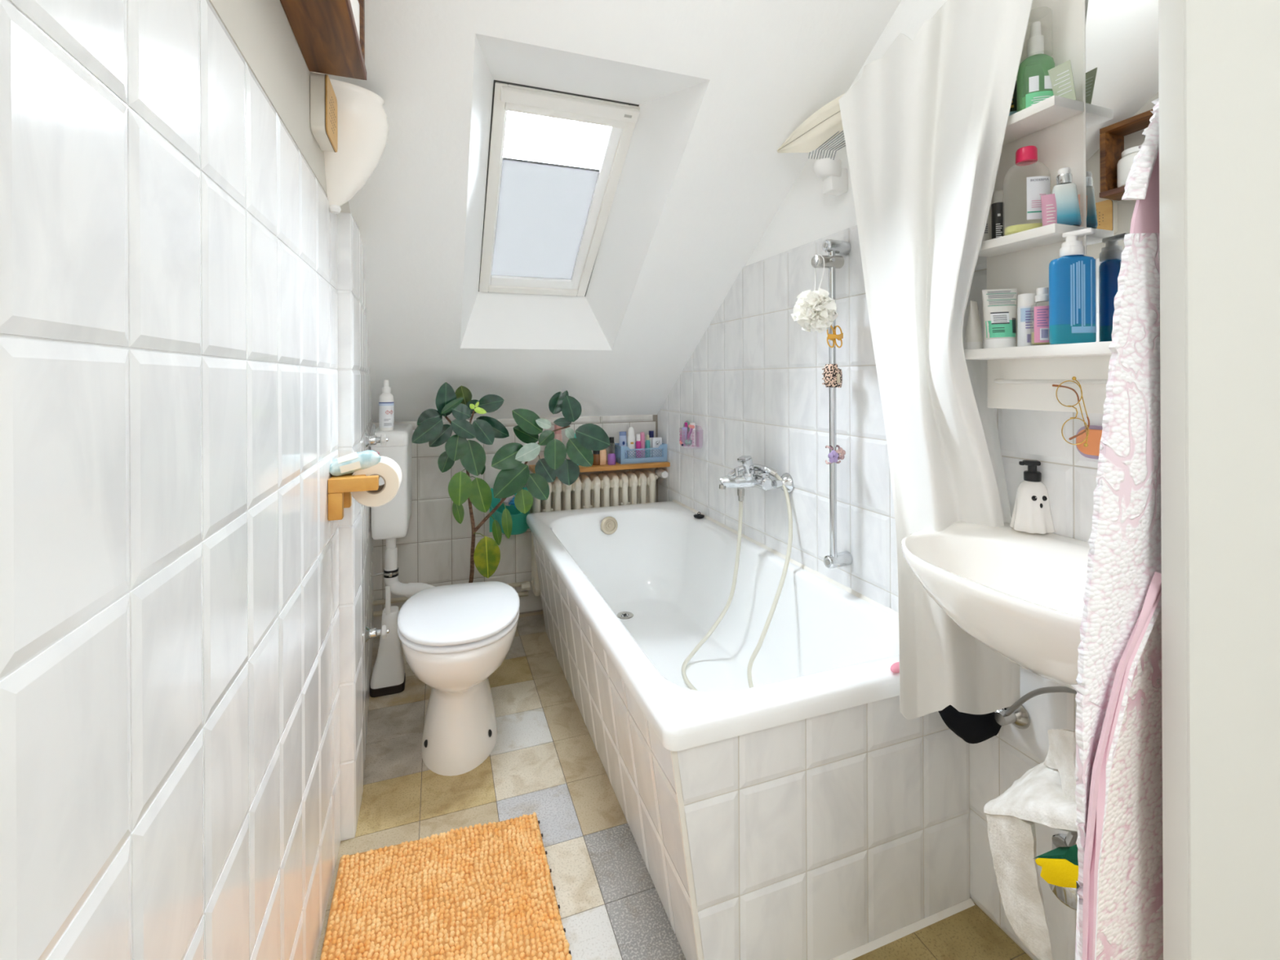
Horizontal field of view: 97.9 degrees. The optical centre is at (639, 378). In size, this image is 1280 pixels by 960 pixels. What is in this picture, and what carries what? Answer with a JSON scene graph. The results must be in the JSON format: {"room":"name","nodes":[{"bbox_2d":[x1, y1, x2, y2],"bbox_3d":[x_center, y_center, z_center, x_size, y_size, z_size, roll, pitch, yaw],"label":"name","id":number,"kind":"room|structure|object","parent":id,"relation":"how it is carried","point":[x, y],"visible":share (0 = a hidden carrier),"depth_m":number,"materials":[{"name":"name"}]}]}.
{"room":"bathroom","nodes":[
{"label":"bathroom","id":0,"kind":"room"},
{"bbox_2d":[0,0,373,959],"bbox_3d":[-0.790,-0.225,1.347,0.153,2.826,2.816,0,0,-20],"label":"wall","id":1,"kind":"structure","parent":0,"point":[186,658],"depth_m":0.53,"materials":[{"name":"tile"}]},
{"bbox_2d":[280,0,366,79],"bbox_3d":[-0.504,-0.738,0.828,0.105,0.240,0.658,0,0,-20],"label":"wall shelf","id":2,"kind":"object","parent":1,"relation":"attached to","point":[325,32],"visible":1,"depth_m":1.01,"materials":[{"name":"brown wood"}]},
{"bbox_2d":[350,0,359,41],"bbox_3d":[-0.591,-0.699,1.058,0.106,0.126,0.106,0,0,-20],"label":"storage jar","id":3,"kind":"object","parent":2,"relation":"in","point":[354,3],"visible":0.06,"depth_m":1.06,"materials":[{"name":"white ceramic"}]},
{"bbox_2d":[310,72,337,152],"bbox_3d":[-0.671,-0.563,1.186,0.031,0.121,0.124,0,0,-20],"label":"wall box","id":4,"kind":"object","parent":1,"relation":"attached to","point":[323,101],"visible":1,"depth_m":1.13,"materials":[{"name":"white"}]},
{"bbox_2d":[328,472,379,520],"bbox_3d":[-0.691,0.278,1.366,0.104,0.094,0.160,0,0,-20],"label":"toilet paper holder","id":5,"kind":"object","parent":1,"relation":"attached to","point":[340,488],"visible":0.88,"depth_m":1.29,"materials":[{"name":"brown wood"}]},
{"bbox_2d":[328,449,381,475],"bbox_3d":[-0.694,0.206,1.358,0.112,0.056,0.084,0,0,-30],"label":"pack","id":6,"kind":"object","parent":5,"relation":"on","point":[353,462],"visible":0.98,"depth_m":1.33,"materials":[{"name":"white plastic"}]},
{"bbox_2d":[351,456,402,506],"bbox_3d":[-0.658,0.256,1.395,0.111,0.111,0.100,0,0,-20],"label":"toilet paper roll","id":7,"kind":"object","parent":5,"relation":"on","point":[387,468],"visible":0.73,"depth_m":1.35,"materials":[{"name":"white paper"}]},
{"bbox_2d":[324,78,388,213],"bbox_3d":[-0.676,-0.535,1.341,0.133,0.283,0.164,0,0,-20],"label":"wall lamp","id":8,"kind":"object","parent":1,"relation":"attached to","point":[362,125],"visible":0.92,"depth_m":1.29,"materials":[{"name":"white glass"}]},
{"bbox_2d":[364,423,388,448],"bbox_3d":[-0.945,0.201,2.013,0.075,0.076,0.283,0,0,-22],"label":"valve","id":9,"kind":"object","parent":1,"relation":"attached to","point":[372,439],"visible":0.95,"depth_m":1.90,"materials":[{"name":"silver metal"}]},
{"bbox_2d":[365,625,389,643],"bbox_3d":[-0.865,0.836,1.834,0.074,0.056,0.056,0,0,-20],"label":"valve","id":10,"kind":"object","parent":1,"relation":"attached to","point":[371,633],"visible":0.91,"depth_m":1.82,"materials":[{"name":"silver metal"}]},
{"bbox_2d":[368,423,435,597],"bbox_3d":[-0.949,0.546,2.232,0.251,0.681,0.741,0,0,-37],"label":"cistern","id":11,"kind":"object","parent":1,"relation":"attached to","point":[390,521],"visible":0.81,"depth_m":2.18,"materials":[{"name":"white plastic"}]},
{"bbox_2d":[378,380,394,431],"bbox_3d":[-0.999,0.105,2.195,0.054,0.200,0.054,0,0,-20],"label":"spray bottle","id":12,"kind":"object","parent":11,"relation":"on","point":[386,410],"visible":1,"depth_m":2.18,"materials":[{"name":"white plastic"}]},
{"bbox_2d":[372,414,657,629],"bbox_3d":[-0.567,0.663,2.878,1.605,1.047,0.126,0,0,-20],"label":"wall","id":13,"kind":"structure","parent":0,"point":[435,549],"depth_m":2.69,"materials":[{"name":"tile"}]},
{"bbox_2d":[373,581,528,605],"bbox_3d":[-0.894,1.020,2.670,0.705,0.022,0.056,0,0,-20],"label":"pipe","id":14,"kind":"object","parent":13,"relation":"attached to","point":[401,599],"visible":0.17,"depth_m":2.57,"materials":[{"name":"beige paint"}]},
{"bbox_2d":[373,591,528,616],"bbox_3d":[-0.894,1.070,2.670,0.705,0.022,0.056,0,0,-20],"label":"pipe","id":15,"kind":"object","parent":13,"relation":"attached to","point":[378,613],"visible":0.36,"depth_m":2.57,"materials":[{"name":"silver metal"}]},
{"bbox_2d":[520,470,657,595],"bbox_3d":[-0.243,0.767,2.819,0.710,0.563,0.132,0,0,-20],"label":"radiator","id":16,"kind":"object","parent":13,"relation":"attached to","point":[612,489],"visible":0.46,"depth_m":2.78,"materials":[{"name":"white metal"}]},
{"bbox_2d":[489,486,530,534],"bbox_3d":[-0.615,0.606,2.680,0.202,0.297,0.149,0,0,-20],"label":"storage basket","id":17,"kind":"object","parent":16,"relation":"hanging from","point":[520,526],"visible":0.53,"depth_m":2.69,"materials":[{"name":"teal plastic"}]},
{"bbox_2d":[500,494,515,506],"bbox_3d":[-0.631,0.575,2.679,0.074,0.071,0.068,0,0,19],"label":"pack","id":18,"kind":"object","parent":17,"relation":"in","point":[508,500],"visible":0.29,"depth_m":2.65,"materials":[{"name":"white plastic"}]},
{"bbox_2d":[508,496,516,508],"bbox_3d":[-0.574,0.589,2.651,0.103,0.060,0.056,0,0,-20],"label":"pack","id":19,"kind":"object","parent":17,"relation":"in","point":[512,501],"visible":0.17,"depth_m":2.64,"materials":[{"name":"blue plastic"}]},
{"bbox_2d":[654,468,667,478],"bbox_3d":[0.110,0.501,2.941,0.044,0.048,0.113,0,0,-20],"label":"radiator valve","id":20,"kind":"object","parent":16,"relation":"attached to","point":[660,473],"visible":1,"depth_m":2.90,"materials":[{"name":"beige plastic"}]},
{"bbox_2d":[528,460,670,473],"bbox_3d":[-0.203,0.446,2.848,0.696,0.022,0.185,0,0,-20],"label":"shelf","id":21,"kind":"object","parent":13,"relation":"attached to","point":[617,466],"visible":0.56,"depth_m":2.79,"materials":[{"name":"brown wood"}]},
{"bbox_2d":[554,424,562,442],"bbox_3d":[-0.410,0.333,2.786,0.044,0.205,0.035,0,0,-20],"label":"bottle","id":22,"kind":"object","parent":21,"relation":"on","point":[557,434],"visible":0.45,"depth_m":2.77,"materials":[{"name":"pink plastic"}]},
{"bbox_2d":[592,450,599,465],"bbox_3d":[-0.220,0.398,2.812,0.038,0.073,0.038,0,0,-20],"label":"jar","id":23,"kind":"object","parent":21,"relation":"on","point":[596,454],"visible":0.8,"depth_m":2.80,"materials":[{"name":"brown glass"}]},
{"bbox_2d":[600,448,606,465],"bbox_3d":[-0.188,0.382,2.818,0.040,0.105,0.028,0,0,-20],"label":"bottle","id":24,"kind":"object","parent":21,"relation":"on","point":[602,452],"visible":0.59,"depth_m":2.81,"materials":[{"name":"brown plastic"}]},
{"bbox_2d":[607,453,615,465],"bbox_3d":[-0.143,0.381,2.819,0.042,0.107,0.029,0,0,-20],"label":"bottle","id":25,"kind":"object","parent":21,"relation":"on","point":[611,456],"visible":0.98,"depth_m":2.81,"materials":[{"name":"purple plastic"}]},
{"bbox_2d":[608,436,615,454],"bbox_3d":[-0.147,0.369,2.897,0.036,0.130,0.036,0,0,-20],"label":"bottle","id":26,"kind":"object","parent":21,"relation":"on","point":[611,449],"visible":0.68,"depth_m":2.88,"materials":[{"name":"black"}]},
{"bbox_2d":[614,441,666,464],"bbox_3d":[-0.002,0.388,2.937,0.254,0.090,0.146,0,0,-20],"label":"crate","id":27,"kind":"object","parent":21,"relation":"on","point":[620,452],"visible":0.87,"depth_m":2.87,"materials":[{"name":"blue plastic"}]},
{"bbox_2d":[618,431,626,458],"bbox_3d":[-0.088,0.353,2.896,0.040,0.155,0.026,0,0,-20],"label":"deodorant","id":28,"kind":"object","parent":27,"relation":"in","point":[622,438],"visible":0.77,"depth_m":2.89,"materials":[{"name":"blue plastic"}]},
{"bbox_2d":[626,426,635,458],"bbox_3d":[-0.046,0.342,2.907,0.042,0.177,0.028,0,0,-20],"label":"shampoo bottle","id":29,"kind":"object","parent":27,"relation":"in","point":[631,437],"visible":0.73,"depth_m":2.90,"materials":[{"name":"white plastic"}]},
{"bbox_2d":[635,434,640,457],"bbox_3d":[-0.008,0.360,2.916,0.026,0.140,0.026,0,0,-20],"label":"bottle","id":30,"kind":"object","parent":27,"relation":"in","point":[637,442],"visible":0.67,"depth_m":2.91,"materials":[{"name":"pink plastic"}]},
{"bbox_2d":[640,431,644,457],"bbox_3d":[0.013,0.355,2.928,0.027,0.150,0.027,0,0,-20],"label":"spray can","id":31,"kind":"object","parent":27,"relation":"in","point":[642,433],"visible":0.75,"depth_m":2.92,"materials":[{"name":"pink plastic"}]},
{"bbox_2d":[645,435,649,457],"bbox_3d":[0.041,0.365,2.955,0.024,0.130,0.024,0,0,-20],"label":"bottle","id":32,"kind":"object","parent":27,"relation":"in","point":[647,441],"visible":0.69,"depth_m":2.95,"materials":[{"name":"teal plastic"}]},
{"bbox_2d":[648,430,653,457],"bbox_3d":[0.061,0.355,2.988,0.036,0.150,0.036,0,0,-20],"label":"perfume bottle","id":33,"kind":"object","parent":27,"relation":"in","point":[651,433],"visible":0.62,"depth_m":2.98,"materials":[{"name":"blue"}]},
{"bbox_2d":[651,437,662,457],"bbox_3d":[0.089,0.370,2.939,0.052,0.119,0.018,0,0,-20],"label":"soap box","id":34,"kind":"object","parent":27,"relation":"in","point":[655,442],"visible":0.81,"depth_m":2.93,"materials":[{"name":"white cardboard"}]},
{"bbox_2d":[328,0,901,422],"bbox_3d":[-0.156,-0.655,1.722,1.605,1.868,2.943,0,0,-20],"label":"ceiling","id":35,"kind":"structure","parent":0,"point":[718,86],"depth_m":1.72,"materials":[{"name":"white paint"}]},
{"bbox_2d":[478,80,639,296],"bbox_3d":[-0.331,-0.622,2.026,0.462,0.529,0.758,0,0,-20],"label":"window","id":36,"kind":"structure","parent":35,"relation":"attached to","point":[544,223],"depth_m":2.00,"materials":[{"name":"white"}]},
{"bbox_2d":[491,157,599,279],"bbox_3d":[-0.367,-0.568,2.099,0.342,0.316,0.463,0,0,-20],"label":"blind","id":37,"kind":"object","parent":36,"relation":"attached to","point":[544,214],"depth_m":2.06,"materials":[{"name":"white fabric"}]},
{"bbox_2d":[315,611,1032,959],"bbox_3d":[0.109,1.213,0.921,1.900,0.060,4.063,0,0,-20],"label":"floor","id":38,"kind":"structure","parent":0,"point":[544,760],"depth_m":1.54,"materials":[{"name":"tile"}]},
{"bbox_2d":[369,585,405,697],"bbox_3d":[-0.969,0.989,2.141,0.120,0.400,0.104,0,0,-20],"label":"toilet brush","id":39,"kind":"object","parent":38,"relation":"on","point":[388,675],"visible":0.95,"depth_m":2.10,"materials":[{"name":"white plastic"}]},
{"bbox_2d":[320,812,572,959],"bbox_3d":[-0.364,1.175,1.055,0.493,0.019,0.846,0,0,-20],"label":"bath mat","id":40,"kind":"object","parent":38,"relation":"on","point":[486,891],"visible":1,"depth_m":1.25,"materials":[{"name":"orange fabric"}]},
{"bbox_2d":[397,581,519,776],"bbox_3d":[-0.578,0.957,1.802,0.376,0.459,0.480,0,0,-20],"label":"toilet","id":41,"kind":"object","parent":38,"relation":"on","point":[453,637],"visible":1,"depth_m":1.69,"materials":[{"name":"white ceramic"}]},
{"bbox_2d":[411,382,610,582],"bbox_3d":[-0.533,0.599,2.413,0.806,1.174,0.288,0,0,-12],"label":"rubber plant","id":42,"kind":"object","parent":38,"relation":"on","point":[513,475],"visible":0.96,"depth_m":2.34,"materials":[{"name":"green plant"}]},
{"bbox_2d":[526,499,974,959],"bbox_3d":[0.112,0.898,1.913,0.749,0.570,1.705,0,0,-20],"label":"bathtub","id":43,"kind":"object","parent":38,"relation":"on","point":[797,814],"visible":0.94,"depth_m":1.19,"materials":[{"name":"white ceramic"}]},
{"bbox_2d":[693,511,704,518],"bbox_3d":[0.264,0.608,2.491,0.048,0.026,0.048,0,0,-20],"label":"plug","id":44,"kind":"object","parent":43,"relation":"on","point":[698,515],"visible":1,"depth_m":2.48,"materials":[{"name":"black rubber"}]},
{"bbox_2d":[526,501,899,751],"bbox_3d":[0.111,0.822,1.913,0.748,0.400,1.705,0,0,-20],"label":"basin","id":45,"kind":"object","parent":43,"relation":"in","point":[628,593],"depth_m":1.77,"materials":[{"name":"white ceramic"}]},
{"bbox_2d":[890,662,899,672],"bbox_3d":[0.546,0.612,1.182,0.048,0.015,0.022,0,0,-40],"label":"sponge","id":46,"kind":"object","parent":43,"relation":"on","point":[895,668],"visible":0.73,"depth_m":1.17,"materials":[{"name":"pink"}]},
{"bbox_2d":[657,0,1103,959],"bbox_3d":[0.570,-0.217,1.905,0.120,2.795,2.693,0,0,-20],"label":"wall","id":47,"kind":"structure","parent":0,"point":[752,385],"depth_m":1.71,"materials":[{"name":"tile"}]},
{"bbox_2d":[679,429,698,446],"bbox_3d":[0.223,0.267,2.574,0.078,0.102,0.156,0,0,-20],"label":"shower caddy","id":48,"kind":"object","parent":47,"relation":"attached to","point":[682,429],"visible":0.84,"depth_m":2.54,"materials":[{"name":"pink plastic"}]},
{"bbox_2d":[682,426,687,445],"bbox_3d":[0.206,0.266,2.566,0.024,0.086,0.027,0,0,-5],"label":"razor","id":49,"kind":"object","parent":48,"relation":"in","point":[684,428],"visible":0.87,"depth_m":2.56,"materials":[{"name":"plastic"}]},
{"bbox_2d":[683,420,689,434],"bbox_3d":[0.221,0.234,2.622,0.034,0.072,0.038,0,0,-20],"label":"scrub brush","id":50,"kind":"object","parent":48,"relation":"in","point":[688,423],"visible":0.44,"depth_m":2.61,"materials":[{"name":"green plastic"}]},
{"bbox_2d":[684,438,692,445],"bbox_3d":[0.221,0.290,2.545,0.038,0.036,0.046,0,0,-20],"label":"soap bar","id":51,"kind":"object","parent":48,"relation":"in","point":[689,442],"visible":0.98,"depth_m":2.53,"materials":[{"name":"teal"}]},
{"bbox_2d":[689,422,695,445],"bbox_3d":[0.242,0.256,2.568,0.026,0.105,0.026,0,0,-20],"label":"bottle","id":52,"kind":"object","parent":48,"relation":"in","point":[693,432],"visible":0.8,"depth_m":2.56,"materials":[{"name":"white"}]},
{"bbox_2d":[719,455,793,501],"bbox_3d":[0.384,0.350,1.946,0.206,0.163,0.216,0,0,-20],"label":"mixer","id":53,"kind":"object","parent":47,"relation":"attached to","point":[748,478],"visible":0.96,"depth_m":1.93,"materials":[{"name":"silver metal"}]},
{"bbox_2d":[681,463,792,690],"bbox_3d":[0.349,0.658,1.808,0.359,0.712,0.502,0,0,-20],"label":"shower hose","id":54,"kind":"object","parent":53,"relation":"hanging from","point":[760,468],"visible":0.72,"depth_m":1.89,"materials":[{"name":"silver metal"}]},
{"bbox_2d":[808,130,848,195],"bbox_3d":[0.556,-0.637,1.620,0.104,0.184,0.095,0,0,-1],"label":"wall lamp","id":55,"kind":"object","parent":47,"relation":"attached to","point":[834,178],"visible":0.86,"depth_m":1.61,"materials":[{"name":"white plastic"}]},
{"bbox_2d":[777,93,844,152],"bbox_3d":[0.539,-0.737,1.603,0.035,0.130,0.372,0,0,-36],"label":"lampshade","id":56,"kind":"object","parent":55,"relation":"on","point":[826,122],"visible":0.59,"depth_m":1.62,"materials":[{"name":"beige fabric"}]},
{"bbox_2d":[811,239,852,568],"bbox_3d":[0.552,0.072,1.600,0.126,0.948,0.045,0,0,-30],"label":"shower rail","id":57,"kind":"object","parent":47,"relation":"attached to","point":[832,262],"visible":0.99,"depth_m":1.59,"materials":[{"name":"silver metal"}]},
{"bbox_2d":[791,254,838,333],"bbox_3d":[0.491,-0.240,1.568,0.125,0.224,0.126,0,0,-23],"label":"sponge","id":58,"kind":"object","parent":57,"relation":"hanging from","point":[815,310],"visible":1,"depth_m":1.54,"materials":[{"name":"white plastic"}]},
{"bbox_2d":[822,364,842,387],"bbox_3d":[0.554,-0.008,1.597,0.056,0.067,0.051,0,0,-20],"label":"hair claw","id":59,"kind":"object","parent":57,"relation":"attached to","point":[832,378],"visible":1,"depth_m":1.58,"materials":[{"name":"plastic"}]},
{"bbox_2d":[826,325,843,347],"bbox_3d":[0.555,-0.120,1.582,0.053,0.065,0.019,0,0,-20],"label":"hair claw","id":60,"kind":"object","parent":57,"relation":"attached to","point":[833,336],"visible":0.98,"depth_m":1.58,"materials":[{"name":"plastic"}]},
{"bbox_2d":[825,444,845,464],"bbox_3d":[0.555,0.218,1.598,0.064,0.054,0.044,0,0,-20],"label":"hair claw","id":61,"kind":"object","parent":57,"relation":"attached to","point":[836,454],"visible":0.95,"depth_m":1.58,"materials":[{"name":"purple plastic"}]},
{"bbox_2d":[827,450,838,462],"bbox_3d":[0.548,0.220,1.577,0.036,0.036,0.010,0,0,-20],"label":"flower","id":62,"kind":"object","parent":61,"relation":"on","point":[833,453],"depth_m":1.57,"materials":[{"name":"purple plastic"}]},
{"bbox_2d":[835,447,845,459],"bbox_3d":[0.572,0.214,1.592,0.036,0.036,0.010,0,0,-20],"label":"flower","id":63,"kind":"object","parent":61,"relation":"on","point":[837,456],"depth_m":1.59,"materials":[{"name":"pink plastic"}]},
{"bbox_2d":[838,0,1032,719],"bbox_3d":[0.653,-0.085,1.227,0.254,1.551,0.584,0,0,4],"label":"shower curtain","id":64,"kind":"object","parent":47,"relation":"hanging from","point":[925,122],"visible":0.87,"depth_m":1.18,"materials":[{"name":"white fabric"}]},
{"bbox_2d":[901,521,1089,910],"bbox_3d":[0.678,0.553,0.903,0.371,0.505,0.556,0,0,-20],"label":"washbasin","id":65,"kind":"object","parent":47,"relation":"attached to","point":[1020,594],"visible":0.44,"depth_m":0.94,"materials":[{"name":"white ceramic"}]},
{"bbox_2d":[982,728,1077,959],"bbox_3d":[0.636,0.717,0.873,0.118,0.379,0.242,0,0,-7],"label":"cleaning cloth","id":66,"kind":"object","parent":65,"relation":"hanging from","point":[1045,794],"visible":0.88,"depth_m":0.86,"materials":[{"name":"white fabric"}]},
{"bbox_2d":[1033,844,1078,888],"bbox_3d":[0.603,0.663,0.777,0.046,0.100,0.080,0,0,-20],"label":"sponge","id":67,"kind":"object","parent":66,"relation":"attached to","point":[1060,865],"visible":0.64,"depth_m":0.77,"materials":[{"name":"yellow plastic"}]},
{"bbox_2d":[1009,459,1054,533],"bbox_3d":[0.781,0.232,1.110,0.082,0.137,0.070,0,0,-20],"label":"soap dispenser","id":68,"kind":"object","parent":65,"relation":"on","point":[1032,513],"visible":1,"depth_m":1.09,"materials":[{"name":"white ceramic"}]},
{"bbox_2d":[989,686,1076,728],"bbox_3d":[0.752,0.600,1.016,0.067,0.244,0.332,0,0,3],"label":"valve","id":69,"kind":"object","parent":47,"relation":"attached to","point":[1016,714],"visible":0.84,"depth_m":1.13,"materials":[{"name":"silver metal"}]},
{"bbox_2d":[938,704,1004,744],"bbox_3d":[0.702,0.721,1.176,0.162,0.090,0.042,0,0,-7],"label":"cloth","id":70,"kind":"object","parent":69,"relation":"hanging from","point":[974,729],"visible":0.73,"depth_m":1.16,"materials":[{"name":"black fabric"}]},
{"bbox_2d":[964,0,1159,413],"bbox_3d":[0.772,-0.359,0.891,0.188,0.832,0.459,0,0,-20],"label":"upper cabinet","id":71,"kind":"object","parent":47,"relation":"attached to","point":[1111,46],"visible":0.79,"depth_m":0.93,"materials":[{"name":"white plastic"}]},
{"bbox_2d":[964,300,982,349],"bbox_3d":[0.646,-0.103,1.078,0.029,0.094,0.029,0,0,18],"label":"tube","id":72,"kind":"object","parent":71,"relation":"on","point":[974,339],"visible":0.86,"depth_m":1.07,"materials":[{"name":"white plastic"}]},
{"bbox_2d":[982,204,991,241],"bbox_3d":[0.659,-0.294,1.076,0.031,0.083,0.031,0,0,-20],"label":"clear tube","id":73,"kind":"object","parent":71,"relation":"on","point":[987,235],"visible":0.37,"depth_m":1.06,"materials":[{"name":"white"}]},
{"bbox_2d":[991,190,1004,239],"bbox_3d":[0.668,-0.301,1.040,0.020,0.096,0.020,0,0,18],"label":"tube","id":74,"kind":"object","parent":71,"relation":"on","point":[997,198],"visible":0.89,"depth_m":1.03,"materials":[{"name":"grey plastic"}]},
{"bbox_2d":[995,213,1002,237],"bbox_3d":[0.665,-0.284,1.032,0.010,0.043,0.001,0,0,20],"label":"print","id":75,"kind":"object","parent":74,"relation":"attached to","point":[998,216],"depth_m":1.03,"materials":[{"name":"white"}]},
{"bbox_2d":[982,288,1017,348],"bbox_3d":[0.665,-0.111,1.030,0.050,0.110,0.050,0,0,-20],"label":"tube","id":76,"kind":"object","parent":71,"relation":"on","point":[999,305],"visible":0.96,"depth_m":1.02,"materials":[{"name":"white plastic"}]},
{"bbox_2d":[990,311,1015,333],"bbox_3d":[0.662,-0.102,1.012,0.041,0.039,0.013,0,0,14],"label":"print","id":77,"kind":"object","parent":76,"relation":"on","point":[1000,322],"depth_m":1.01},
{"bbox_2d":[1008,81,1017,115],"bbox_3d":[0.676,-0.503,1.029,0.029,0.085,0.019,0,0,15],"label":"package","id":78,"kind":"object","parent":71,"relation":"on","point":[1013,109],"visible":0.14,"depth_m":1.02,"materials":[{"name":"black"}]},
{"bbox_2d":[1017,293,1036,346],"bbox_3d":[0.686,-0.103,0.987,0.028,0.094,0.028,0,0,17],"label":"lotion bottle","id":79,"kind":"object","parent":71,"relation":"on","point":[1026,302],"visible":0.89,"depth_m":0.98,"materials":[{"name":"white plastic"}]},
{"bbox_2d":[1025,311,1033,342],"bbox_3d":[0.682,-0.091,0.975,0.013,0.055,0.002,0,0,16],"label":"print","id":80,"kind":"object","parent":79,"relation":"attached to","point":[1028,314],"depth_m":0.98,"materials":[{"name":"blue"}]},
{"bbox_2d":[1004,145,1050,235],"bbox_3d":[0.682,-0.330,0.983,0.071,0.153,0.046,0,0,13],"label":"bottle","id":81,"kind":"object","parent":71,"relation":"on","point":[1037,186],"visible":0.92,"depth_m":0.96,"materials":[{"name":"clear plastic"}]},
{"bbox_2d":[978,222,1084,257],"bbox_3d":[0.677,-0.244,0.995,0.073,0.016,0.170,0,0,-20],"label":"shelf","id":82,"kind":"object","parent":71,"relation":"attached to","point":[1048,238],"depth_m":0.98,"materials":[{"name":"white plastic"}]},
{"bbox_2d":[1017,21,1054,111],"bbox_3d":[0.689,-0.547,0.970,0.052,0.173,0.048,0,0,-20],"label":"bottle","id":83,"kind":"object","parent":71,"relation":"on","point":[1035,43],"visible":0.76,"depth_m":0.96,"materials":[{"name":"green plastic"}]},
{"bbox_2d":[1031,95,1050,105],"bbox_3d":[0.684,-0.475,0.951,0.029,0.012,0.002,0,0,14],"label":"print","id":84,"kind":"object","parent":83,"relation":"on","point":[1034,99],"depth_m":0.95,"materials":[{"name":"green paper"}]},
{"bbox_2d":[964,341,1111,359],"bbox_3d":[0.721,-0.046,0.872,0.077,0.018,0.459,0,0,-20],"label":"shelf","id":85,"kind":"object","parent":71,"relation":"attached to","point":[1097,350],"depth_m":0.93,"materials":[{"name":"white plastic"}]},
{"bbox_2d":[1031,287,1050,345],"bbox_3d":[0.691,-0.106,0.957,0.034,0.100,0.032,0,0,12],"label":"lotion bottle","id":86,"kind":"object","parent":71,"relation":"on","point":[1040,335],"visible":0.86,"depth_m":0.95,"materials":[{"name":"pink plastic"}]},
{"bbox_2d":[1036,308,1048,337],"bbox_3d":[0.682,-0.093,0.944,0.016,0.049,0.002,0,0,29],"label":"print","id":87,"kind":"object","parent":86,"relation":"on","point":[1042,313],"depth_m":0.94,"materials":[{"name":"blue"}]},
{"bbox_2d":[1002,95,1084,145],"bbox_3d":[0.679,-0.452,0.987,0.073,0.016,0.152,0,0,-20],"label":"shelf","id":88,"kind":"object","parent":71,"relation":"attached to","point":[1051,115],"depth_m":0.95,"materials":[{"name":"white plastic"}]},
{"bbox_2d":[1040,193,1057,226],"bbox_3d":[0.690,-0.281,0.938,0.021,0.057,0.021,0,0,-20],"label":"tube","id":89,"kind":"object","parent":71,"relation":"on","point":[1049,209],"visible":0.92,"depth_m":0.93,"materials":[{"name":"pink plastic"}]},
{"bbox_2d":[1045,204,1055,222],"bbox_3d":[0.686,-0.277,0.931,0.013,0.030,0.005,0,0,33],"label":"print","id":90,"kind":"object","parent":89,"relation":"attached to","point":[1050,208],"depth_m":0.93,"materials":[{"name":"white"}]},
{"bbox_2d":[1046,59,1076,100],"bbox_3d":[0.708,-0.493,0.937,0.017,0.064,0.037,0,0,-22],"label":"leaflet","id":91,"kind":"object","parent":71,"relation":"on","point":[1061,77],"visible":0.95,"depth_m":0.93,"materials":[{"name":"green paper"}]},
{"bbox_2d":[1053,70,1071,96],"bbox_3d":[0.709,-0.495,0.935,0.010,0.033,0.026,0,0,-20],"label":"print","id":92,"kind":"object","parent":91,"relation":"attached to","point":[1062,78],"depth_m":0.93,"materials":[{"name":"white"}]},
{"bbox_2d":[1052,167,1081,226],"bbox_3d":[0.711,-0.302,0.933,0.045,0.098,0.028,0,0,27],"label":"bottle","id":93,"kind":"object","parent":71,"relation":"on","point":[1065,192],"visible":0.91,"depth_m":0.92,"materials":[{"name":"teal plastic"}]},
{"bbox_2d":[1052,376,1089,447],"bbox_3d":[0.711,0.053,0.925,0.016,0.114,0.058,0,0,-20],"label":"eyeglasses","id":94,"kind":"object","parent":71,"relation":"hanging from","point":[1073,378],"visible":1,"depth_m":0.91,"materials":[{"name":"gold metal"}]},
{"bbox_2d":[1048,227,1096,344],"bbox_3d":[0.699,-0.147,0.901,0.061,0.181,0.041,0,0,29],"label":"bottle","id":95,"kind":"object","parent":71,"relation":"on","point":[1073,275],"visible":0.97,"depth_m":0.89,"materials":[{"name":"blue plastic"}]},
{"bbox_2d":[1070,258,1096,333],"bbox_3d":[0.705,-0.132,0.884,0.041,0.118,0.005,0,0,0],"label":"print","id":96,"kind":"object","parent":95,"relation":"on","point":[1082,271],"depth_m":0.88,"materials":[{"name":"blue paper"}]},
{"bbox_2d":[1082,0,1159,342],"bbox_3d":[0.788,-0.416,0.800,0.004,0.718,0.277,0,0,-20],"label":"mirror","id":97,"kind":"object","parent":71,"relation":"attached to","point":[1120,37],"depth_m":0.89,"materials":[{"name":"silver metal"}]},
{"bbox_2d":[1075,425,1102,459],"bbox_3d":[0.825,0.115,1.004,0.012,0.060,0.072,0,0,-20],"label":"pad","id":98,"kind":"object","parent":47,"relation":"attached to","point":[1092,451],"visible":0.39,"depth_m":1.01,"materials":[{"name":"orange"}]},
{"bbox_3d":[0.303,-0.318,0.460,1.605,3.000,0.016,0,0,-20],"label":"wall","id":99,"kind":"structure","parent":0,"visible":0},
{"bbox_2d":[1071,97,1163,959],"bbox_3d":[0.570,0.201,0.588,0.357,1.026,0.029,0,0,-22],"label":"bath towel","id":100,"kind":"object","parent":99,"relation":"hanging from","point":[1118,773],"visible":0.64,"depth_m":0.55,"materials":[{"name":"pink fabric"}]},
{"bbox_2d":[1158,0,1279,959],"bbox_3d":[0.228,0.102,0.431,1.400,2.160,0.022,0,0,-20],"label":"trim","id":101,"kind":"structure","parent":99,"relation":"attached to","point":[1219,60],"depth_m":0.54,"materials":[{"name":"white paint"}]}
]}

